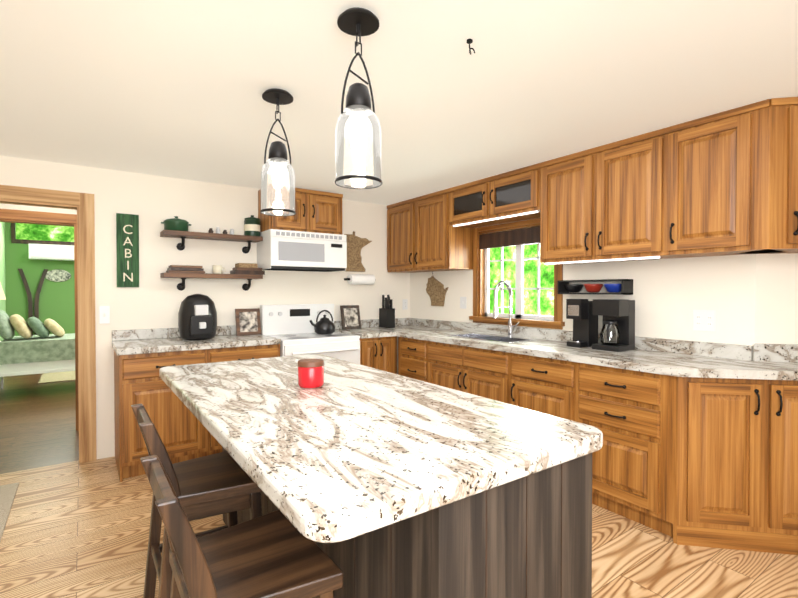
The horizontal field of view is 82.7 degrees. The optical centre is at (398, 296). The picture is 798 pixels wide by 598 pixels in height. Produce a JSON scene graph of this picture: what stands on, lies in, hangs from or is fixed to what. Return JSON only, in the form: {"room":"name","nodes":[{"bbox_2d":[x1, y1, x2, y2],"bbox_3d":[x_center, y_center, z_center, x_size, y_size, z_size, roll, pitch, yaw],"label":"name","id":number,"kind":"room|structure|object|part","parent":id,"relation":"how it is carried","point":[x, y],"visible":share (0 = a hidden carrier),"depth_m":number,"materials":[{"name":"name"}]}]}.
{"room":"kitchen","nodes":[
{"label":"kitchen","id":0,"kind":"room"},
{"bbox_2d":[0,222,5,340],"bbox_3d":[-5.283,-0.194,5.646,0.120,2.950,4.320,0,1,-35],"label":"wall","id":1,"kind":"structure","parent":0,"point":[2,262],"depth_m":7.20,"materials":[{"name":"green paint"}]},
{"bbox_2d":[0,203,76,214],"bbox_3d":[-2.732,-0.183,4.722,7.000,2.950,0.120,0,1,-35],"label":"wall","id":2,"kind":"structure","parent":0,"point":[37,208],"depth_m":4.21,"materials":[{"name":"beige paint"}]},
{"bbox_2d":[0,209,78,429],"bbox_3d":[-3.521,0.256,4.163,1.090,2.085,0.140,0,1,-35],"label":"door frame","id":3,"kind":"structure","parent":2,"relation":"attached to","point":[31,217],"depth_m":4.30,"materials":[{"name":"brown wood"}]},
{"bbox_2d":[5,222,74,335],"bbox_3d":[-4.508,-0.234,8.898,5.120,2.950,0.120,0,1,-35],"label":"wall","id":4,"kind":"structure","parent":0,"point":[57,302],"depth_m":7.68,"materials":[{"name":"green paint"}]},
{"bbox_2d":[11,223,73,245],"bbox_3d":[-5.649,-1.134,8.076,1.920,0.490,0.140,0,1,-35],"label":"bedroom window","id":5,"kind":"structure","parent":4,"relation":"in","point":[19,241],"depth_m":7.63,"materials":[{"name":"brown wood"}]},
{"bbox_2d":[29,244,73,260],"bbox_3d":[-5.813,-0.751,7.779,0.835,0.250,0.202,0,1,-35],"label":"air conditioner unit","id":6,"kind":"object","parent":4,"relation":"attached to","point":[49,252],"visible":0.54,"depth_m":7.64,"materials":[{"name":"white plastic"}]},
{"bbox_2d":[46,269,70,281],"bbox_3d":[-5.896,-0.359,7.834,0.360,0.216,0.020,0,1,-35],"label":"plate","id":7,"kind":"object","parent":4,"relation":"attached to","point":[57,275],"visible":1,"depth_m":7.83,"materials":[{"name":"grey ceramic"}]},
{"bbox_2d":[0,155,409,458],"bbox_3d":[-2.408,0.140,3.696,6.350,2.330,0.120,0,1,-35],"label":"wall","id":8,"kind":"structure","parent":0,"point":[153,300],"depth_m":3.94,"materials":[{"name":"beige paint"}]},
{"bbox_2d":[0,185,96,462],"bbox_3d":[-2.906,0.251,3.336,1.112,2.116,0.140,0,1,-35],"label":"door frame","id":9,"kind":"structure","parent":8,"relation":"attached to","point":[82,204],"depth_m":3.56,"materials":[{"name":"brown wood"}]},
{"bbox_2d":[99,306,109,323],"bbox_3d":[-2.366,0.147,3.641,0.072,0.144,0.011,0,1,-35],"label":"light switch","id":10,"kind":"object","parent":8,"relation":"attached to","point":[104,314],"visible":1,"depth_m":3.64,"materials":[{"name":"white plastic"}]},
{"bbox_2d":[116,213,138,286],"bbox_3d":[-2.229,-0.377,3.725,0.158,0.600,0.022,0,1,-35],"label":"sign","id":11,"kind":"object","parent":8,"relation":"attached to","point":[127,237],"visible":0.98,"depth_m":3.72,"materials":[{"name":"green wood"}]},
{"bbox_2d":[160,265,262,290],"bbox_3d":[-1.647,-0.164,4.021,0.815,0.224,0.207,0,1,-35],"label":"shelf","id":12,"kind":"object","parent":8,"relation":"attached to","point":[184,276],"depth_m":3.97,"materials":[{"name":"brown wood"}]},
{"bbox_2d":[166,265,204,272],"bbox_3d":[-1.831,-0.231,3.887,0.280,0.063,0.160,0,1,-35],"label":"tray stack","id":13,"kind":"object","parent":12,"relation":"on","point":[183,269],"visible":0.88,"depth_m":3.82,"materials":[{"name":"brown wood"}]},
{"bbox_3d":[-1.607,-0.239,4.044,0.108,0.075,0.079,0,1,-35],"label":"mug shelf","id":14,"kind":"part","parent":12,"relation":"part of","materials":[{"name":"white ceramic"}]},
{"bbox_2d":[230,263,264,274],"bbox_3d":[-1.401,-0.253,4.188,0.270,0.100,0.160,0,1,-35],"label":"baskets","id":15,"kind":"object","parent":12,"relation":"on","point":[246,268],"visible":0.93,"depth_m":4.13,"materials":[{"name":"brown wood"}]},
{"bbox_2d":[160,230,262,253],"bbox_3d":[-1.647,-0.476,4.018,0.815,0.147,0.207,0,1,-35],"label":"shelf","id":16,"kind":"object","parent":8,"relation":"attached to","point":[182,235],"visible":1,"depth_m":3.94,"materials":[{"name":"brown wood"}]},
{"bbox_2d":[161,216,190,230],"bbox_3d":[-1.889,-0.615,3.842,0.230,0.132,0.196,0,1,-35],"label":"pot","id":17,"kind":"object","parent":16,"relation":"on","point":[176,223],"visible":0.85,"depth_m":3.77,"materials":[{"name":"green"}]},
{"bbox_2d":[208,227,233,234],"bbox_3d":[-1.591,-0.587,4.063,0.224,0.070,0.042,0,1,-35],"label":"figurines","id":18,"kind":"object","parent":16,"relation":"on","point":[219,231],"visible":0.77,"depth_m":4.04,"materials":[{"name":"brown ceramic"}]},
{"bbox_2d":[244,215,260,235],"bbox_3d":[-1.366,-0.656,4.220,0.145,0.204,0.145,0,1,-35],"label":"canister","id":19,"kind":"object","parent":16,"relation":"on","point":[252,225],"visible":0.85,"depth_m":4.16,"materials":[{"name":"green"}]},
{"bbox_2d":[258,184,342,234],"bbox_3d":[-0.943,-0.812,4.408,0.740,0.405,0.368,0,1,-35],"label":"upper cabinet","id":20,"kind":"object","parent":8,"relation":"attached to","point":[318,211],"visible":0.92,"depth_m":4.30,"materials":[{"name":"brown wood"}]},
{"bbox_2d":[257,229,346,271],"bbox_3d":[-0.938,-0.429,4.397,0.760,0.350,0.399,0,1,-35],"label":"microwave","id":21,"kind":"object","parent":20,"relation":"attached to","point":[283,250],"visible":1,"depth_m":4.21,"materials":[{"name":"white plastic"}]},
{"bbox_2d":[344,231,371,271],"bbox_3d":[-0.443,-0.495,4.976,0.350,0.445,0.017,0,1,-35],"label":"plaque","id":22,"kind":"object","parent":8,"relation":"attached to","point":[356,245],"visible":0.83,"depth_m":4.94,"materials":[{"name":"wood"}]},
{"bbox_2d":[344,274,375,284],"bbox_3d":[-0.414,-0.186,4.932,0.352,0.112,0.128,0,1,-35],"label":"paper towel","id":23,"kind":"object","parent":8,"relation":"attached to","point":[360,279],"visible":0.96,"depth_m":4.88,"materials":[{"name":"white paper"}]},
{"bbox_2d":[402,299,407,309],"bbox_3d":[0.072,0.094,5.349,0.070,0.120,0.007,0,1,-35],"label":"outlet","id":24,"kind":"object","parent":8,"relation":"attached to","point":[404,304],"visible":1,"depth_m":5.35,"materials":[{"name":"white plastic"}]},
{"bbox_2d":[0,373,797,597],"bbox_3d":[-1.369,1.328,3.839,8.200,0.050,12.200,0,1,-35],"label":"floor","id":25,"kind":"structure","parent":0,"point":[74,529],"depth_m":2.45,"materials":[{"name":"brown wood"}]},
{"bbox_2d":[0,283,5,299],"bbox_3d":[-4.712,0.522,5.152,0.380,1.530,0.380,0,1,-35],"label":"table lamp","id":26,"kind":"object","parent":25,"relation":"on","point":[2,296],"visible":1,"depth_m":5.19,"materials":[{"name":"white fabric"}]},
{"bbox_2d":[0,482,18,540],"bbox_3d":[-2.573,1.317,2.167,1.010,0.011,1.740,0,1,-35],"label":"kitchen rug","id":27,"kind":"object","parent":25,"relation":"on","point":[7,493],"visible":1,"depth_m":2.89,"materials":[{"name":"beige fabric"}]},
{"bbox_2d":[18,269,47,334],"bbox_3d":[-6.149,0.386,7.623,0.400,1.700,0.066,0,1,-35],"label":"skis","id":28,"kind":"object","parent":25,"relation":"on","point":[29,297],"visible":0.42,"depth_m":7.62,"materials":[{"name":"brown wood"}]},
{"bbox_2d":[0,333,74,388],"bbox_3d":[-4.462,0.531,6.395,2.050,1.480,0.974,0,1,-35],"label":"bed","id":29,"kind":"object","parent":25,"relation":"on","point":[37,354],"visible":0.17,"depth_m":5.76,"materials":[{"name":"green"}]},
{"bbox_2d":[0,310,14,339],"bbox_3d":[-5.051,0.361,5.792,0.198,0.377,0.460,0,1,-35],"label":"pillow","id":30,"kind":"object","parent":29,"relation":"on","point":[7,331],"visible":0.92,"depth_m":5.67,"materials":[{"name":"green fabric"}]},
{"bbox_2d":[9,314,32,338],"bbox_3d":[-4.934,0.392,5.922,0.229,0.320,0.440,0,1,-35],"label":"pillow","id":31,"kind":"object","parent":29,"relation":"on","point":[21,327],"visible":0.98,"depth_m":5.78,"materials":[{"name":"beige fabric"}]},
{"bbox_2d":[26,317,49,337],"bbox_3d":[-4.818,0.411,6.053,0.235,0.282,0.420,0,1,-35],"label":"pillow","id":32,"kind":"object","parent":29,"relation":"on","point":[37,326],"visible":0.94,"depth_m":5.91,"materials":[{"name":"green fabric"}]},
{"bbox_2d":[44,319,64,336],"bbox_3d":[-4.702,0.427,6.183,0.225,0.247,0.380,0,1,-35],"label":"pillow","id":33,"kind":"object","parent":29,"relation":"on","point":[54,327],"visible":1,"depth_m":6.06,"materials":[{"name":"beige fabric"}]},
{"bbox_2d":[38,371,74,383],"bbox_3d":[-4.458,1.248,7.816,2.700,0.011,1.140,0,1,-35],"label":"bedroom rug","id":34,"kind":"object","parent":25,"relation":"on","point":[57,377],"visible":0.21,"depth_m":7.00,"materials":[{"name":"beige fabric"}]},
{"bbox_2d":[131,404,261,597],"bbox_3d":[-0.790,0.878,1.785,0.428,0.900,0.434,0,1,-35],"label":"stool","id":35,"kind":"object","parent":25,"relation":"on","point":[220,483],"visible":0.62,"depth_m":1.71,"materials":[{"name":"brown wood"}]},
{"bbox_2d":[114,344,279,481],"bbox_3d":[-1.651,0.855,3.756,1.170,0.898,0.658,0,1,-35],"label":"base cabinet","id":36,"kind":"object","parent":25,"relation":"on","point":[184,432],"visible":0.42,"depth_m":3.34,"materials":[{"name":"brown wood"}]},
{"bbox_2d":[112,325,280,354],"bbox_3d":[-1.663,0.339,3.750,1.180,0.130,0.642,0,1,-35],"label":"countertop","id":37,"kind":"structure","parent":36,"relation":"on","point":[138,341],"depth_m":3.69,"materials":[{"name":"stone"}]},
{"bbox_2d":[178,294,216,339],"bbox_3d":[-1.672,0.167,3.778,0.300,0.380,0.350,0,1,-35],"label":"air fryer","id":38,"kind":"object","parent":37,"relation":"on","point":[197,316],"visible":1,"depth_m":3.68,"materials":[{"name":"black plastic"}]},
{"bbox_2d":[235,308,260,335],"bbox_3d":[-1.394,0.232,4.175,0.220,0.240,0.100,0,1,-35],"label":"picture frame","id":39,"kind":"object","parent":37,"relation":"on","point":[248,321],"visible":1,"depth_m":4.15,"materials":[{"name":"brown wood"}]},
{"bbox_2d":[140,455,342,597],"bbox_3d":[-0.431,0.885,1.219,0.428,0.900,0.434,0,1,-35],"label":"stool","id":40,"kind":"object","parent":25,"relation":"on","point":[276,554],"visible":1,"depth_m":1.16,"materials":[{"name":"brown wood"}]},
{"bbox_2d":[260,304,359,363],"bbox_3d":[-0.830,0.690,4.281,0.756,1.215,0.682,0,1,-35],"label":"stove","id":41,"kind":"object","parent":25,"relation":"on","point":[290,326],"visible":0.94,"depth_m":4.29,"materials":[{"name":"white enameled metal"},{"name":"black plastic"}]},
{"bbox_2d":[310,310,334,333],"bbox_3d":[-0.751,0.246,4.417,0.263,0.233,0.204,0,1,-35],"label":"kettle","id":42,"kind":"object","parent":41,"relation":"on","point":[324,325],"visible":0.98,"depth_m":4.37,"materials":[{"name":"black metal"}]},
{"bbox_2d":[359,336,396,373],"bbox_3d":[-0.358,0.844,4.660,0.435,0.898,0.658,0,1,-35],"label":"base cabinet","id":43,"kind":"object","parent":25,"relation":"on","point":[379,353],"visible":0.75,"depth_m":4.41,"materials":[{"name":"brown wood"}]},
{"bbox_2d":[334,319,393,338],"bbox_3d":[-0.377,0.327,4.650,0.390,0.130,0.642,0,1,-35],"label":"countertop","id":44,"kind":"structure","parent":43,"relation":"on","point":[370,328],"depth_m":4.64,"materials":[{"name":"stone"}]},
{"bbox_2d":[340,305,360,329],"bbox_3d":[-0.520,0.219,4.810,0.220,0.250,0.100,0,1,-35],"label":"framed picture","id":45,"kind":"object","parent":44,"relation":"on","point":[350,316],"visible":0.95,"depth_m":4.79},
{"bbox_2d":[379,295,394,327],"bbox_3d":[-0.132,0.161,5.014,0.110,0.360,0.150,0,1,-35],"label":"knife block","id":46,"kind":"object","parent":44,"relation":"on","point":[387,316],"visible":0.98,"depth_m":4.97,"materials":[{"name":"black wood"}]},
{"bbox_2d":[222,447,591,597],"bbox_3d":[-0.221,0.887,2.030,0.616,0.876,1.972,0,1,-35],"label":"kitchen island","id":47,"kind":"object","parent":25,"relation":"on","point":[529,536],"visible":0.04,"depth_m":1.21,"materials":[{"name":"brown wood"}]},
{"bbox_2d":[159,354,602,542],"bbox_3d":[-0.346,0.422,1.938,0.970,0.052,2.070,0,1,-35],"label":"island countertop","id":48,"kind":"structure","parent":47,"relation":"on","point":[346,450],"depth_m":1.30,"materials":[{"name":"stone"}]},
{"bbox_2d":[298,359,323,387],"bbox_3d":[-0.388,0.338,1.999,0.116,0.112,0.116,0,1,-35],"label":"candle","id":49,"kind":"object","parent":48,"relation":"on","point":[310,373],"visible":1,"depth_m":1.95,"materials":[{"name":"red glass"}]},
{"bbox_2d":[630,371,669,535],"bbox_3d":[1.520,0.870,2.575,0.223,0.898,0.224,0,1,-35],"label":"base cabinet","id":50,"kind":"object","parent":25,"relation":"on","point":[651,390],"depth_m":2.51,"materials":[{"name":"brown wood"}]},
{"bbox_2d":[394,318,797,379],"bbox_3d":[1.191,0.334,3.587,0.960,0.145,4.182,0,1,-35],"label":"countertop","id":51,"kind":"structure","parent":50,"relation":"on","point":[677,358],"depth_m":2.85,"materials":[{"name":"stone"}]},
{"bbox_2d":[445,333,535,342],"bbox_3d":[0.771,0.450,3.910,0.352,0.194,0.752,0,1,-35],"label":"sink","id":52,"kind":"object","parent":51,"relation":"in","point":[502,339],"visible":0.25,"depth_m":4.00,"materials":[{"name":"silver metal"}]},
{"bbox_2d":[493,280,518,336],"bbox_3d":[0.933,0.107,3.927,0.243,0.496,0.136,0,1,-35],"label":"faucet","id":53,"kind":"object","parent":51,"relation":"on","point":[510,321],"visible":1,"depth_m":3.98,"materials":[{"name":"silver metal"}]},
{"bbox_2d":[566,299,597,347],"bbox_3d":[1.342,0.190,3.324,0.212,0.345,0.130,0,1,-35],"label":"coffee maker","id":54,"kind":"object","parent":51,"relation":"on","point":[579,312],"visible":0.94,"depth_m":3.28,"materials":[{"name":"black plastic"}]},
{"bbox_2d":[592,299,634,351],"bbox_3d":[1.470,0.192,3.121,0.234,0.345,0.190,0,1,-35],"label":"drip coffee maker","id":55,"kind":"object","parent":51,"relation":"on","point":[617,333],"visible":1,"depth_m":3.08,"materials":[{"name":"black plastic"}]},
{"bbox_2d":[0,0,797,205],"bbox_3d":[-0.073,-1.054,1.958,8.200,0.100,7.680,0,1,-35],"label":"ceiling","id":56,"kind":"structure","parent":0,"point":[172,88],"depth_m":2.10,"materials":[{"name":"white paint"}]},
{"bbox_2d":[260,88,295,215],"bbox_3d":[-0.599,-0.708,2.242,0.172,0.595,0.172,0,1,-35],"label":"pendant light","id":57,"kind":"object","parent":56,"relation":"hanging from","point":[277,157],"visible":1,"depth_m":2.21,"materials":[{"name":"glass"}]},
{"bbox_2d":[335,7,381,188],"bbox_3d":[-0.145,-0.700,1.619,0.172,0.595,0.172,0,1,-35],"label":"pendant light","id":58,"kind":"object","parent":56,"relation":"hanging from","point":[357,21],"visible":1,"depth_m":1.59,"materials":[{"name":"glass"}]},
{"bbox_2d":[467,39,474,54],"bbox_3d":[0.283,-0.973,1.773,0.042,0.054,0.024,0,1,-35],"label":"ceiling hook","id":59,"kind":"object","parent":56,"relation":"attached to","point":[469,41],"visible":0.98,"depth_m":1.77,"materials":[{"name":"black metal"}]},
{"bbox_2d":[410,218,769,360],"bbox_3d":[1.113,0.135,4.096,0.120,2.330,3.500,0,1,-35],"label":"wall","id":60,"kind":"structure","parent":0,"point":[751,299],"depth_m":3.00,"materials":[{"name":"beige paint"}]},
{"bbox_2d":[387,189,472,272],"bbox_3d":[0.284,-0.655,4.842,0.368,0.761,1.067,0,1,-35],"label":"upper cabinet","id":61,"kind":"object","parent":60,"relation":"attached to","point":[423,235],"visible":1,"depth_m":4.60,"materials":[{"name":"brown wood"}]},
{"bbox_2d":[426,272,448,305],"bbox_3d":[0.415,-0.086,4.967,0.017,0.379,0.370,0,1,-35],"label":"plaque","id":62,"kind":"object","parent":60,"relation":"attached to","point":[436,291],"visible":0.9,"depth_m":4.97,"materials":[{"name":"wood"}]},
{"bbox_2d":[460,297,465,308],"bbox_3d":[0.655,0.063,4.631,0.011,0.120,0.091,0,1,-35],"label":"light switch","id":63,"kind":"object","parent":60,"relation":"attached to","point":[462,302],"visible":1,"depth_m":4.63,"materials":[{"name":"white plastic"}]},
{"bbox_2d":[449,163,540,227],"bbox_3d":[0.891,-0.849,3.972,0.368,0.351,1.046,0,1,-35],"label":"upper cabinet","id":64,"kind":"object","parent":60,"relation":"attached to","point":[516,191],"visible":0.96,"depth_m":3.83,"materials":[{"name":"brown wood"}]},
{"bbox_2d":[453,211,537,226],"bbox_3d":[0.800,-0.665,3.917,0.028,0.012,0.960,0,1,-35],"label":"under-cabinet light","id":65,"kind":"object","parent":64,"relation":"attached to","point":[531,212],"depth_m":3.85,"materials":[{"name":"white plastic"}]},
{"bbox_2d":[469,218,564,328],"bbox_3d":[1.068,-0.204,4.113,0.170,0.932,1.055,0,1,-35],"label":"kitchen window","id":66,"kind":"structure","parent":60,"relation":"in","point":[519,235],"depth_m":4.14,"materials":[{"name":"brown wood"}]},
{"bbox_2d":[557,279,632,294],"bbox_3d":[1.451,-0.070,3.382,0.137,0.107,0.525,0,1,-35],"label":"shelf","id":67,"kind":"object","parent":60,"relation":"attached to","point":[626,286],"visible":0.98,"depth_m":3.25,"materials":[{"name":"black wood"}]},
{"bbox_2d":[565,284,583,291],"bbox_3d":[1.358,-0.063,3.509,0.136,0.062,0.136,0,1,-35],"label":"bowl","id":68,"kind":"object","parent":67,"relation":"on","point":[574,287],"visible":1,"depth_m":3.46,"materials":[{"name":"black ceramic"}]},
{"bbox_2d":[584,284,602,291],"bbox_3d":[1.450,-0.061,3.378,0.136,0.062,0.136,0,1,-35],"label":"bowl","id":69,"kind":"object","parent":67,"relation":"on","point":[593,287],"visible":1,"depth_m":3.33,"materials":[{"name":"red ceramic"}]},
{"bbox_2d":[604,284,620,292],"bbox_3d":[1.541,-0.060,3.247,0.136,0.062,0.136,0,1,-35],"label":"bowl","id":70,"kind":"object","parent":67,"relation":"on","point":[615,288],"visible":0.88,"depth_m":3.20,"materials":[{"name":"blue ceramic"}]},
{"bbox_2d":[540,133,651,263],"bbox_3d":[1.487,-0.634,3.150,0.337,0.762,0.984,0,1,-35],"label":"upper cabinet","id":71,"kind":"object","parent":60,"relation":"attached to","point":[594,201],"depth_m":3.07,"materials":[{"name":"brown wood"}]},
{"bbox_2d":[545,256,659,264],"bbox_3d":[1.359,-0.245,3.123,0.028,0.012,0.830,0,1,-35],"label":"under-cabinet light","id":72,"kind":"object","parent":71,"relation":"attached to","point":[603,260],"depth_m":3.05,"materials":[{"name":"white plastic"}]},
{"bbox_2d":[693,310,715,331],"bbox_3d":[1.913,0.150,2.838,0.007,0.130,0.125,0,1,-35],"label":"double electrical outlet","id":73,"kind":"object","parent":60,"relation":"attached to","point":[704,320],"visible":1,"depth_m":2.84,"materials":[{"name":"white plastic"}]},
{"bbox_2d":[648,99,779,258],"bbox_3d":[1.848,-0.628,2.633,0.337,0.762,0.574,0,1,-35],"label":"upper cabinet","id":74,"kind":"object","parent":60,"relation":"attached to","point":[724,183],"depth_m":2.51,"materials":[{"name":"brown wood"}]},
{"bbox_2d":[766,253,797,343],"bbox_3d":[3.429,0.154,2.490,1.773,2.330,1.888,0,1,-35],"label":"wall","id":75,"kind":"structure","parent":0,"point":[782,280],"depth_m":2.60,"materials":[{"name":"beige paint"}]},
{"bbox_2d":[768,97,797,252],"bbox_3d":[2.449,-0.625,2.379,1.031,0.762,0.997,0,1,-35],"label":"upper cabinet","id":76,"kind":"object","parent":75,"relation":"attached to","point":[784,110],"depth_m":2.30,"materials":[{"name":"brown wood"}]},
{"label":"outside","id":77,"kind":"structure","parent":0,"visible":0},
{"bbox_2d":[16,223,73,241],"bbox_3d":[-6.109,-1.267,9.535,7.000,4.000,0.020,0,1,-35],"label":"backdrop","id":78,"kind":"structure","parent":77,"point":[24,231],"depth_m":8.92,"materials":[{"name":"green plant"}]},
{"bbox_2d":[489,244,553,315],"bbox_3d":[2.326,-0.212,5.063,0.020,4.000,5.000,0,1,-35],"label":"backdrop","id":79,"kind":"structure","parent":77,"point":[546,281],"depth_m":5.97,"materials":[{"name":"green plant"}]}
]}

